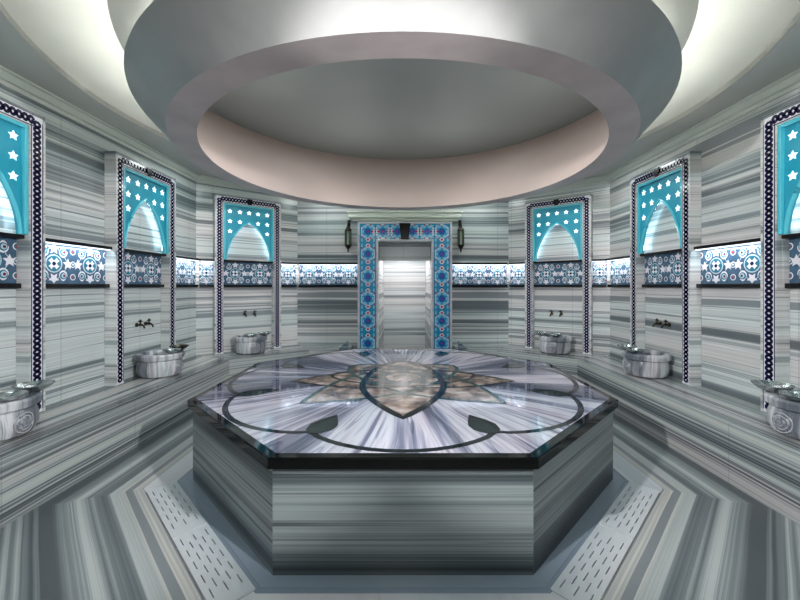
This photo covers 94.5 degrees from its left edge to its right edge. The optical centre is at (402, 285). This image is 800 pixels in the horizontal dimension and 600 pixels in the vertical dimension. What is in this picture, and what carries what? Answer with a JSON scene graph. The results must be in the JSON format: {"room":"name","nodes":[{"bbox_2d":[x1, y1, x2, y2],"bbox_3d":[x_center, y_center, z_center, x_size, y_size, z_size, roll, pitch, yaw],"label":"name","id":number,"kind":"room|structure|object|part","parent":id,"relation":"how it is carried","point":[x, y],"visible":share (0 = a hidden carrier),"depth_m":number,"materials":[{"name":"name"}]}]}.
{"room":"spa","nodes":[
{"label":"spa","id":0,"kind":"room"},
{"bbox_2d":[0,85,195,405],"bbox_3d":[-2.485,-0.075,2.754,0.102,2.489,3.196,0,0,0],"label":"wall","id":1,"kind":"structure","parent":0,"point":[74,153],"depth_m":2.80,"materials":[{"name":"stone"}]},
{"bbox_2d":[0,96,44,411],"bbox_3d":[-2.384,-0.144,2.023,0.100,1.920,0.800,0,0,0],"label":"wall niche","id":2,"kind":"object","parent":1,"relation":"attached to","point":[22,130],"visible":0.94,"depth_m":2.33,"materials":[{"name":"stone"}]},
{"bbox_3d":[-2.367,-0.566,2.023,0.022,0.490,0.554,0,0,0],"label":"arch moulding","id":3,"kind":"part","parent":2,"relation":"part of","materials":[{"name":"teal tile"}]},
{"bbox_2d":[0,232,24,287],"bbox_3d":[-2.404,-0.153,2.023,0.060,0.333,0.598,0,0,0],"label":"frieze","id":4,"kind":"object","parent":2,"relation":"attached to","point":[8,245],"visible":1,"depth_m":2.27,"materials":[{"name":"blue tile"}]},
{"bbox_3d":[-2.428,-0.156,2.023,0.012,0.279,0.598,0,0,0],"label":"tile panel","id":5,"kind":"part","parent":4,"relation":"part of","materials":[{"name":"blue tile"}]},
{"bbox_3d":[-2.360,-0.665,2.023,0.020,0.688,0.601,0,0,0],"label":"moulding","id":6,"kind":"part","parent":2,"relation":"part of","materials":[{"name":"teal paint"}]},
{"bbox_2d":[45,238,111,287],"bbox_3d":[-2.400,-0.153,2.718,0.067,0.333,0.592,0,0,0],"label":"frieze","id":7,"kind":"object","parent":1,"relation":"attached to","point":[68,264],"visible":0.79,"depth_m":2.72,"materials":[{"name":"blue tile"}]},
{"bbox_2d":[135,319,144,328],"bbox_3d":[-2.391,0.347,3.376,0.082,0.085,0.048,0,0,0],"label":"tap","id":8,"kind":"object","parent":1,"relation":"attached to","point":[140,320],"visible":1,"depth_m":3.37,"materials":[{"name":"gold metal"}]},
{"bbox_2d":[105,151,175,385],"bbox_3d":[-2.384,-0.144,3.414,0.100,1.920,0.800,0,0,0],"label":"wall niche","id":9,"kind":"object","parent":1,"relation":"attached to","point":[129,182],"visible":0.98,"depth_m":3.12,"materials":[{"name":"stone"}]},
{"bbox_2d":[124,249,165,287],"bbox_3d":[-2.404,-0.153,3.414,0.060,0.333,0.598,0,0,0],"label":"frieze","id":10,"kind":"object","parent":9,"relation":"attached to","point":[141,268],"visible":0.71,"depth_m":3.43,"materials":[{"name":"blue tile"}]},
{"bbox_3d":[-2.367,-0.566,3.414,0.022,0.490,0.554,0,0,0],"label":"arch moulding","id":11,"kind":"part","parent":9,"relation":"part of","materials":[{"name":"teal tile"}]},
{"bbox_3d":[-2.360,-0.665,3.414,0.020,0.688,0.601,0,0,0],"label":"moulding","id":12,"kind":"part","parent":9,"relation":"part of","materials":[{"name":"teal paint"}]},
{"bbox_2d":[144,318,153,326],"bbox_3d":[-2.391,0.347,3.492,0.082,0.085,0.048,0,0,0],"label":"tap","id":13,"kind":"object","parent":1,"relation":"attached to","point":[149,319],"visible":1,"depth_m":3.49,"materials":[{"name":"gold metal"}]},
{"bbox_2d":[176,255,199,286],"bbox_3d":[-2.400,-0.153,4.068,0.067,0.333,0.511,0,0,0],"label":"frieze","id":14,"kind":"object","parent":1,"relation":"attached to","point":[185,266],"visible":0.7,"depth_m":4.12,"materials":[{"name":"blue tile"}]},
{"bbox_3d":[-2.428,-0.156,4.068,0.012,0.279,0.511,0,0,0],"label":"tile panel","id":15,"kind":"part","parent":14,"relation":"part of","materials":[{"name":"tile"}]},
{"bbox_2d":[0,65,799,191],"bbox_3d":[0.000,-1.258,2.020,4.869,0.082,6.215,0,0,0],"label":"trim","id":16,"kind":"structure","parent":1,"relation":"attached to","point":[9,79],"depth_m":2.88,"materials":[{"name":"grey"}]},
{"bbox_2d":[196,183,296,354],"bbox_3d":[-1.980,-0.075,4.779,1.244,2.489,0.102,0,0,-39],"label":"wall","id":17,"kind":"structure","parent":0,"point":[247,244],"depth_m":4.68,"materials":[{"name":"stone"}]},
{"bbox_2d":[199,259,213,286],"bbox_3d":[-2.329,-0.153,4.392,0.150,0.333,0.067,0,0,-39],"label":"frieze","id":18,"kind":"object","parent":17,"relation":"attached to","point":[205,265],"visible":0.98,"depth_m":4.40,"materials":[{"name":"blue tile"}]},
{"bbox_2d":[213,193,280,354],"bbox_3d":[-1.948,-0.144,4.675,0.800,1.920,0.100,0,0,-39],"label":"wall niche","id":19,"kind":"object","parent":17,"relation":"attached to","point":[231,213],"visible":1,"depth_m":4.58,"materials":[{"name":"stone"}]},
{"bbox_2d":[224,260,272,286],"bbox_3d":[-1.961,-0.153,4.690,0.598,0.333,0.061,0,0,-39],"label":"frieze","id":20,"kind":"object","parent":19,"relation":"attached to","point":[237,273],"visible":0.91,"depth_m":4.70,"materials":[{"name":"blue tile"}]},
{"bbox_3d":[-1.933,-0.665,4.656,0.601,0.688,0.020,0,0,-39],"label":"moulding","id":21,"kind":"part","parent":19,"relation":"part of","materials":[{"name":"teal paint"}]},
{"bbox_3d":[-1.938,-0.566,4.662,0.554,0.490,0.022,0,0,-39],"label":"arch moulding","id":22,"kind":"part","parent":19,"relation":"part of","materials":[{"name":"teal paint"}]},
{"bbox_2d":[281,262,296,286],"bbox_3d":[-1.555,-0.153,5.009,0.235,0.333,0.067,0,0,-39],"label":"frieze","id":23,"kind":"object","parent":17,"relation":"attached to","point":[288,269],"visible":0.84,"depth_m":5.03,"materials":[{"name":"blue tile"}]},
{"bbox_2d":[0,413,799,599],"bbox_3d":[0.000,1.170,2.754,12.240,0.001,12.240,0,0,0],"label":"floor","id":24,"kind":"structure","parent":0,"point":[102,537],"depth_m":1.69,"materials":[{"name":"stone"}]},
{"bbox_2d":[0,345,352,528],"bbox_3d":[-1.563,0.993,3.259,1.738,0.354,3.730,0,0,0],"label":"bench","id":25,"kind":"object","parent":24,"relation":"on","point":[75,437],"visible":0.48,"depth_m":2.46,"materials":[{"name":"grey stone"}]},
{"bbox_2d":[0,390,42,441],"bbox_3d":[-2.224,0.712,2.003,0.392,0.207,0.392,0,0,0],"label":"basin","id":26,"kind":"object","parent":25,"relation":"on","point":[19,416],"visible":0.93,"depth_m":1.98,"materials":[{"name":"grey stone"}]},
{"bbox_2d":[0,390,27,401],"bbox_3d":[-2.094,0.590,1.962,0.153,0.036,0.153,0,0,0],"label":"metal bowl","id":27,"kind":"object","parent":26,"relation":"on","point":[7,396],"visible":1,"depth_m":1.99,"materials":[{"name":"silver metal"}]},
{"bbox_2d":[10,380,55,392],"bbox_3d":[-2.135,0.586,2.139,0.188,0.044,0.188,0,0,0],"label":"metal bowl","id":28,"kind":"object","parent":26,"relation":"on","point":[37,385],"visible":0.9,"depth_m":2.14,"materials":[{"name":"silver metal"}]},
{"bbox_2d":[134,349,184,378],"bbox_3d":[-2.224,0.712,3.393,0.392,0.207,0.392,0,0,0],"label":"basin","id":29,"kind":"object","parent":25,"relation":"on","point":[153,364],"visible":0.98,"depth_m":3.26,"materials":[{"name":"grey stone"}]},
{"bbox_2d":[162,348,181,353],"bbox_3d":[-2.094,0.590,3.352,0.153,0.036,0.153,0,0,0],"label":"metal bowl","id":30,"kind":"object","parent":29,"relation":"on","point":[168,350],"visible":1,"depth_m":3.33,"materials":[{"name":"silver metal"}]},
{"bbox_2d":[169,344,188,349],"bbox_3d":[-2.135,0.588,3.529,0.167,0.039,0.167,0,0,0],"label":"metal bowl","id":31,"kind":"object","parent":29,"relation":"on","point":[183,346],"visible":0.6,"depth_m":3.55,"materials":[{"name":"grey"}]},
{"bbox_2d":[234,334,267,354],"bbox_3d":[-1.865,0.712,4.537,0.392,0.207,0.392,0,0,-39],"label":"basin","id":32,"kind":"object","parent":25,"relation":"on","point":[244,345],"visible":0.94,"depth_m":4.39,"materials":[{"name":"grey stone"}]},
{"bbox_2d":[244,333,256,336],"bbox_3d":[-1.816,0.590,4.410,0.153,0.036,0.153,0,0,-39],"label":"metal bowl","id":33,"kind":"object","parent":32,"relation":"on","point":[247,334],"visible":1,"depth_m":4.40,"materials":[{"name":"silver metal"}]},
{"bbox_2d":[257,331,270,335],"bbox_3d":[-1.703,0.588,4.552,0.167,0.039,0.167,0,0,-39],"label":"metal bowl","id":34,"kind":"object","parent":32,"relation":"on","point":[265,333],"visible":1,"depth_m":4.52,"materials":[{"name":"silver metal"}]},
{"bbox_2d":[338,341,347,349],"bbox_3d":[-0.772,0.765,4.787,0.116,0.102,0.068,0,0,0],"label":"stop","id":35,"kind":"object","parent":25,"relation":"on","point":[344,346],"visible":0.93,"depth_m":4.75,"materials":[{"name":"stone"}]},
{"bbox_2d":[144,485,254,599],"bbox_3d":[-1.026,1.168,1.728,0.940,0.001,0.940,0,0,0],"label":"floor","id":36,"kind":"structure","parent":24,"relation":"on","point":[249,596],"depth_m":1.49,"materials":[{"name":"stone"}]},
{"bbox_2d":[146,482,206,538],"bbox_3d":[-1.203,1.163,1.950,0.544,0.008,0.151,0,0,45],"label":"drain slab","id":37,"kind":"object","parent":36,"relation":"on","point":[177,512],"visible":1,"depth_m":1.92,"materials":[{"name":"white"}]},
{"bbox_2d":[172,524,254,599],"bbox_3d":[-0.813,1.163,1.559,0.151,0.008,0.544,0,0,-45],"label":"drain slab","id":38,"kind":"object","parent":36,"relation":"on","point":[215,572],"visible":1,"depth_m":1.53,"materials":[{"name":"white"}]},
{"bbox_2d":[145,450,660,599],"bbox_3d":[0.000,1.167,2.754,2.992,0.001,2.992,0,0,0],"label":"floor","id":39,"kind":"structure","parent":24,"relation":"on","point":[179,469],"depth_m":1.40,"materials":[{"name":"stone"}]},
{"bbox_2d":[177,348,628,593],"bbox_3d":[0.000,0.924,2.754,2.700,0.492,2.700,0,0,0],"label":"platform","id":40,"kind":"object","parent":24,"relation":"on","point":[355,470],"visible":1,"depth_m":1.62,"materials":[{"name":"stone"}]},
{"bbox_2d":[551,485,661,599],"bbox_3d":[1.026,1.168,1.728,0.940,0.001,0.940,0,0,0],"label":"floor","id":41,"kind":"structure","parent":24,"relation":"on","point":[556,596],"depth_m":1.49,"materials":[{"name":"stone"}]},
{"bbox_2d":[551,524,633,599],"bbox_3d":[0.813,1.163,1.559,0.544,0.008,0.151,0,0,-45],"label":"drain slab","id":42,"kind":"object","parent":41,"relation":"on","point":[590,572],"visible":1,"depth_m":1.53,"materials":[{"name":"white"}]},
{"bbox_2d":[599,482,659,538],"bbox_3d":[1.203,1.163,1.950,0.151,0.008,0.544,0,0,45],"label":"drain slab","id":43,"kind":"object","parent":41,"relation":"on","point":[628,512],"visible":1,"depth_m":1.92,"materials":[{"name":"white"}]},
{"bbox_2d":[453,345,799,524],"bbox_3d":[1.563,0.993,3.259,1.738,0.354,3.730,0,0,0],"label":"bench","id":44,"kind":"object","parent":24,"relation":"on","point":[730,437],"visible":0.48,"depth_m":2.47,"materials":[{"name":"grey stone"}]},
{"bbox_2d":[458,341,467,349],"bbox_3d":[0.772,0.765,4.787,0.116,0.102,0.068,0,0,0],"label":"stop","id":45,"kind":"object","parent":44,"relation":"on","point":[461,346],"visible":0.93,"depth_m":4.75,"materials":[{"name":"stone"}]},
{"bbox_2d":[538,334,571,354],"bbox_3d":[1.865,0.712,4.537,0.392,0.207,0.392,0,0,39],"label":"basin","id":46,"kind":"object","parent":44,"relation":"on","point":[561,345],"visible":0.91,"depth_m":4.39,"materials":[{"name":"grey stone"}]},
{"bbox_2d":[535,331,548,335],"bbox_3d":[1.703,0.588,4.552,0.167,0.039,0.167,0,0,39],"label":"metal bowl","id":47,"kind":"object","parent":46,"relation":"on","point":[540,333],"visible":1,"depth_m":4.52,"materials":[{"name":"silver metal"}]},
{"bbox_2d":[549,333,561,336],"bbox_3d":[1.816,0.590,4.410,0.153,0.036,0.153,0,0,39],"label":"metal bowl","id":48,"kind":"object","parent":46,"relation":"on","point":[550,334],"visible":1,"depth_m":4.40,"materials":[{"name":"silver metal"}]},
{"bbox_2d":[621,349,671,378],"bbox_3d":[2.224,0.712,3.393,0.392,0.207,0.392,0,0,0],"label":"basin","id":49,"kind":"object","parent":44,"relation":"on","point":[652,364],"visible":0.95,"depth_m":3.26,"materials":[{"name":"grey stone"}]},
{"bbox_2d":[617,344,636,349],"bbox_3d":[2.135,0.588,3.529,0.167,0.039,0.167,0,0,0],"label":"metal bowl","id":50,"kind":"object","parent":49,"relation":"on","point":[622,346],"visible":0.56,"depth_m":3.55,"materials":[{"name":"silver metal"}]},
{"bbox_2d":[624,348,643,353],"bbox_3d":[2.094,0.590,3.352,0.153,0.036,0.153,0,0,0],"label":"metal bowl","id":51,"kind":"object","parent":49,"relation":"on","point":[631,350],"visible":1,"depth_m":3.33,"materials":[{"name":"silver metal"}]},
{"bbox_2d":[763,390,799,439],"bbox_3d":[2.224,0.712,2.003,0.392,0.207,0.392,0,0,0],"label":"basin","id":52,"kind":"object","parent":44,"relation":"on","point":[783,414],"visible":0.91,"depth_m":1.99,"materials":[{"name":"grey stone"}]},
{"bbox_2d":[750,380,795,392],"bbox_3d":[2.135,0.586,2.139,0.188,0.044,0.188,0,0,0],"label":"metal bowl","id":53,"kind":"object","parent":52,"relation":"on","point":[766,385],"visible":0.91,"depth_m":2.14,"materials":[{"name":"silver metal"}]},
{"bbox_2d":[778,390,799,401],"bbox_3d":[2.094,0.590,1.962,0.153,0.036,0.153,0,0,0],"label":"metal bowl","id":54,"kind":"object","parent":52,"relation":"on","point":[792,395],"visible":1,"depth_m":2.00,"materials":[{"name":"silver metal"}]},
{"bbox_2d":[0,0,799,178],"bbox_3d":[0.000,-1.350,2.020,5.032,0.116,6.419,0,0,0],"label":"ceiling","id":55,"kind":"structure","parent":0,"point":[79,37],"depth_m":2.17,"materials":[{"name":"paint"}]},
{"bbox_2d":[107,0,698,209],"bbox_3d":[0.000,-1.210,2.754,3.672,0.680,3.672,0,0,0],"label":"ceiling","id":56,"kind":"structure","parent":0,"point":[181,57],"depth_m":1.57,"materials":[{"name":"paint"}]},
{"bbox_2d":[208,58,597,159],"bbox_3d":[0.000,-1.567,2.754,3.672,0.034,3.672,0,0,0],"label":"ceiling","id":57,"kind":"structure","parent":0,"point":[392,108],"depth_m":3.20,"materials":[{"name":"grey paint"}]},
{"bbox_2d":[297,201,508,347],"bbox_3d":[0.000,-0.075,5.178,2.924,2.489,0.102,0,0,0],"label":"wall","id":58,"kind":"structure","parent":0,"point":[325,315],"depth_m":5.13,"materials":[{"name":"stone"}]},
{"bbox_2d":[298,263,357,286],"bbox_3d":[-1.027,-0.153,5.093,0.813,0.333,0.067,0,0,0],"label":"frieze","id":59,"kind":"object","parent":58,"relation":"attached to","point":[310,274],"visible":0.94,"depth_m":5.12,"materials":[{"name":"blue tile"}]},
{"bbox_2d":[345,220,350,251],"bbox_3d":[-0.748,-0.680,5.061,0.101,0.462,0.131,0,0,0],"label":"wall lantern","id":60,"kind":"object","parent":58,"relation":"attached to","point":[347,229],"visible":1,"depth_m":5.01,"materials":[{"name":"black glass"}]},
{"bbox_3d":[-0.748,-0.653,5.039,0.071,0.190,0.061,0,0,0],"label":"glass","id":61,"kind":"part","parent":60,"relation":"part of","materials":[{"name":"grey"}]},
{"bbox_2d":[347,211,462,347],"bbox_3d":[0.025,0.080,5.059,1.574,2.186,0.135,0,0,0],"label":"door surround","id":62,"kind":"object","parent":58,"relation":"attached to","point":[435,227],"visible":0.92,"depth_m":5.06,"materials":[{"name":"tile"}]},
{"bbox_3d":[0.025,-0.952,5.059,1.574,0.122,0.135,0,0,0],"label":"cornice","id":63,"kind":"part","parent":62,"relation":"part of","materials":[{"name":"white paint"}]},
{"bbox_2d":[458,220,463,251],"bbox_3d":[0.789,-0.680,5.061,0.101,0.462,0.131,0,0,0],"label":"wall lantern","id":64,"kind":"object","parent":58,"relation":"attached to","point":[460,229],"visible":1,"depth_m":5.01,"materials":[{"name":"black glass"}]},
{"bbox_3d":[0.789,-0.653,5.039,0.071,0.190,0.061,0,0,0],"label":"glass","id":65,"kind":"part","parent":64,"relation":"part of","materials":[{"name":"green"}]},
{"bbox_2d":[452,263,507,286],"bbox_3d":[1.052,-0.153,5.093,0.762,0.333,0.067,0,0,0],"label":"frieze","id":66,"kind":"object","parent":58,"relation":"attached to","point":[463,274],"visible":0.91,"depth_m":5.12,"materials":[{"name":"blue tile"}]},
{"bbox_2d":[379,243,429,260],"bbox_3d":[0.025,-0.530,5.396,0.731,0.326,0.102,0,0,0],"label":"wall passage header","id":67,"kind":"structure","parent":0,"point":[387,251],"depth_m":5.34,"materials":[{"name":"stone"}]},
{"bbox_2d":[379,243,430,347],"bbox_3d":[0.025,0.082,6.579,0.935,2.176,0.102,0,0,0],"label":"wall","id":68,"kind":"structure","parent":0,"point":[404,281],"depth_m":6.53,"materials":[{"name":"stone"}]},
{"bbox_2d":[509,183,609,354],"bbox_3d":[1.980,-0.075,4.779,1.244,2.489,0.102,0,0,39],"label":"wall","id":69,"kind":"structure","parent":0,"point":[557,244],"depth_m":4.68,"materials":[{"name":"stone"}]},
{"bbox_2d":[509,262,524,286],"bbox_3d":[1.555,-0.153,5.009,0.235,0.333,0.067,0,0,39],"label":"frieze","id":70,"kind":"object","parent":69,"relation":"attached to","point":[517,269],"visible":0.73,"depth_m":5.03,"materials":[{"name":"blue tile"}]},
{"bbox_2d":[525,193,592,354],"bbox_3d":[1.948,-0.144,4.675,0.800,1.920,0.100,0,0,39],"label":"wall niche","id":71,"kind":"object","parent":69,"relation":"attached to","point":[574,213],"visible":1,"depth_m":4.61,"materials":[{"name":"stone"}]},
{"bbox_2d":[533,260,581,286],"bbox_3d":[1.961,-0.153,4.690,0.598,0.333,0.061,0,0,39],"label":"frieze","id":72,"kind":"object","parent":71,"relation":"attached to","point":[563,273],"visible":0.86,"depth_m":4.70,"materials":[{"name":"blue tile"}]},
{"bbox_3d":[1.933,-0.665,4.656,0.601,0.688,0.020,0,0,39],"label":"moulding","id":73,"kind":"part","parent":71,"relation":"part of","materials":[{"name":"teal tile"}]},
{"bbox_3d":[1.938,-0.566,4.662,0.554,0.490,0.022,0,0,39],"label":"arch moulding","id":74,"kind":"part","parent":71,"relation":"part of","materials":[{"name":"teal paint"}]},
{"bbox_2d":[592,259,606,286],"bbox_3d":[2.329,-0.153,4.392,0.150,0.333,0.067,0,0,39],"label":"frieze","id":75,"kind":"object","parent":69,"relation":"attached to","point":[599,265],"visible":0.98,"depth_m":4.40,"materials":[{"name":"blue tile"}]},
{"bbox_2d":[610,88,799,405],"bbox_3d":[2.485,-0.075,2.754,0.102,2.489,3.196,0,0,0],"label":"wall","id":76,"kind":"structure","parent":0,"point":[730,153],"depth_m":2.85,"materials":[{"name":"stone"}]},
{"bbox_2d":[606,255,629,286],"bbox_3d":[2.400,-0.153,4.068,0.067,0.333,0.511,0,0,0],"label":"frieze","id":77,"kind":"object","parent":76,"relation":"attached to","point":[620,266],"visible":0.67,"depth_m":4.12,"materials":[{"name":"blue tile"}]},
{"bbox_3d":[2.428,-0.156,4.068,0.012,0.279,0.511,0,0,0],"label":"tile panel","id":78,"kind":"part","parent":77,"relation":"part of","materials":[{"name":"tile"}]},
{"bbox_2d":[652,318,661,326],"bbox_3d":[2.391,0.347,3.492,0.082,0.085,0.048,0,0,0],"label":"tap","id":79,"kind":"object","parent":76,"relation":"attached to","point":[656,319],"visible":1,"depth_m":3.49,"materials":[{"name":"gold metal"}]},
{"bbox_2d":[630,151,700,385],"bbox_3d":[2.384,-0.144,3.414,0.100,1.920,0.800,0,0,0],"label":"wall niche","id":80,"kind":"object","parent":76,"relation":"attached to","point":[676,182],"visible":0.94,"depth_m":3.12,"materials":[{"name":"stone"}]},
{"bbox_3d":[2.360,-0.665,3.414,0.020,0.688,0.601,0,0,0],"label":"moulding","id":81,"kind":"part","parent":80,"relation":"part of","materials":[{"name":"teal paint"}]},
{"bbox_3d":[2.367,-0.566,3.414,0.022,0.490,0.554,0,0,0],"label":"arch moulding","id":82,"kind":"part","parent":80,"relation":"part of","materials":[{"name":"teal paint"}]},
{"bbox_2d":[640,249,681,287],"bbox_3d":[2.404,-0.153,3.414,0.060,0.333,0.598,0,0,0],"label":"frieze","id":83,"kind":"object","parent":80,"relation":"attached to","point":[662,268],"visible":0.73,"depth_m":3.43,"materials":[{"name":"blue tile"}]},
{"bbox_2d":[661,319,670,328],"bbox_3d":[2.391,0.347,3.376,0.082,0.085,0.048,0,0,0],"label":"tap","id":84,"kind":"object","parent":76,"relation":"attached to","point":[665,320],"visible":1,"depth_m":3.37,"materials":[{"name":"gold metal"}]},
{"bbox_2d":[694,238,759,287],"bbox_3d":[2.400,-0.153,2.718,0.067,0.333,0.592,0,0,0],"label":"frieze","id":85,"kind":"object","parent":76,"relation":"attached to","point":[735,264],"visible":0.72,"depth_m":2.72,"materials":[{"name":"blue tile"}]},
{"bbox_2d":[760,99,799,411],"bbox_3d":[2.384,-0.144,2.023,0.100,1.920,0.800,0,0,0],"label":"wall niche","id":86,"kind":"object","parent":76,"relation":"attached to","point":[780,128],"visible":0.91,"depth_m":2.33,"materials":[{"name":"stone"}]},
{"bbox_3d":[2.360,-0.665,2.023,0.020,0.688,0.601,0,0,0],"label":"moulding","id":87,"kind":"part","parent":86,"relation":"part of","materials":[{"name":"teal paint"}]},
{"bbox_2d":[781,233,799,287],"bbox_3d":[2.404,-0.153,2.023,0.060,0.333,0.598,0,0,0],"label":"frieze","id":88,"kind":"object","parent":86,"relation":"attached to","point":[794,245],"visible":1,"depth_m":2.29,"materials":[{"name":"blue tile"}]},
{"bbox_3d":[2.428,-0.156,2.023,0.012,0.279,0.598,0,0,0],"label":"tile panel","id":89,"kind":"part","parent":88,"relation":"part of","materials":[{"name":"blue tile"}]},
{"bbox_3d":[2.367,-0.566,2.023,0.022,0.490,0.554,0,0,0],"label":"arch moulding","id":90,"kind":"part","parent":86,"relation":"part of","materials":[{"name":"teal paint"}]}
]}

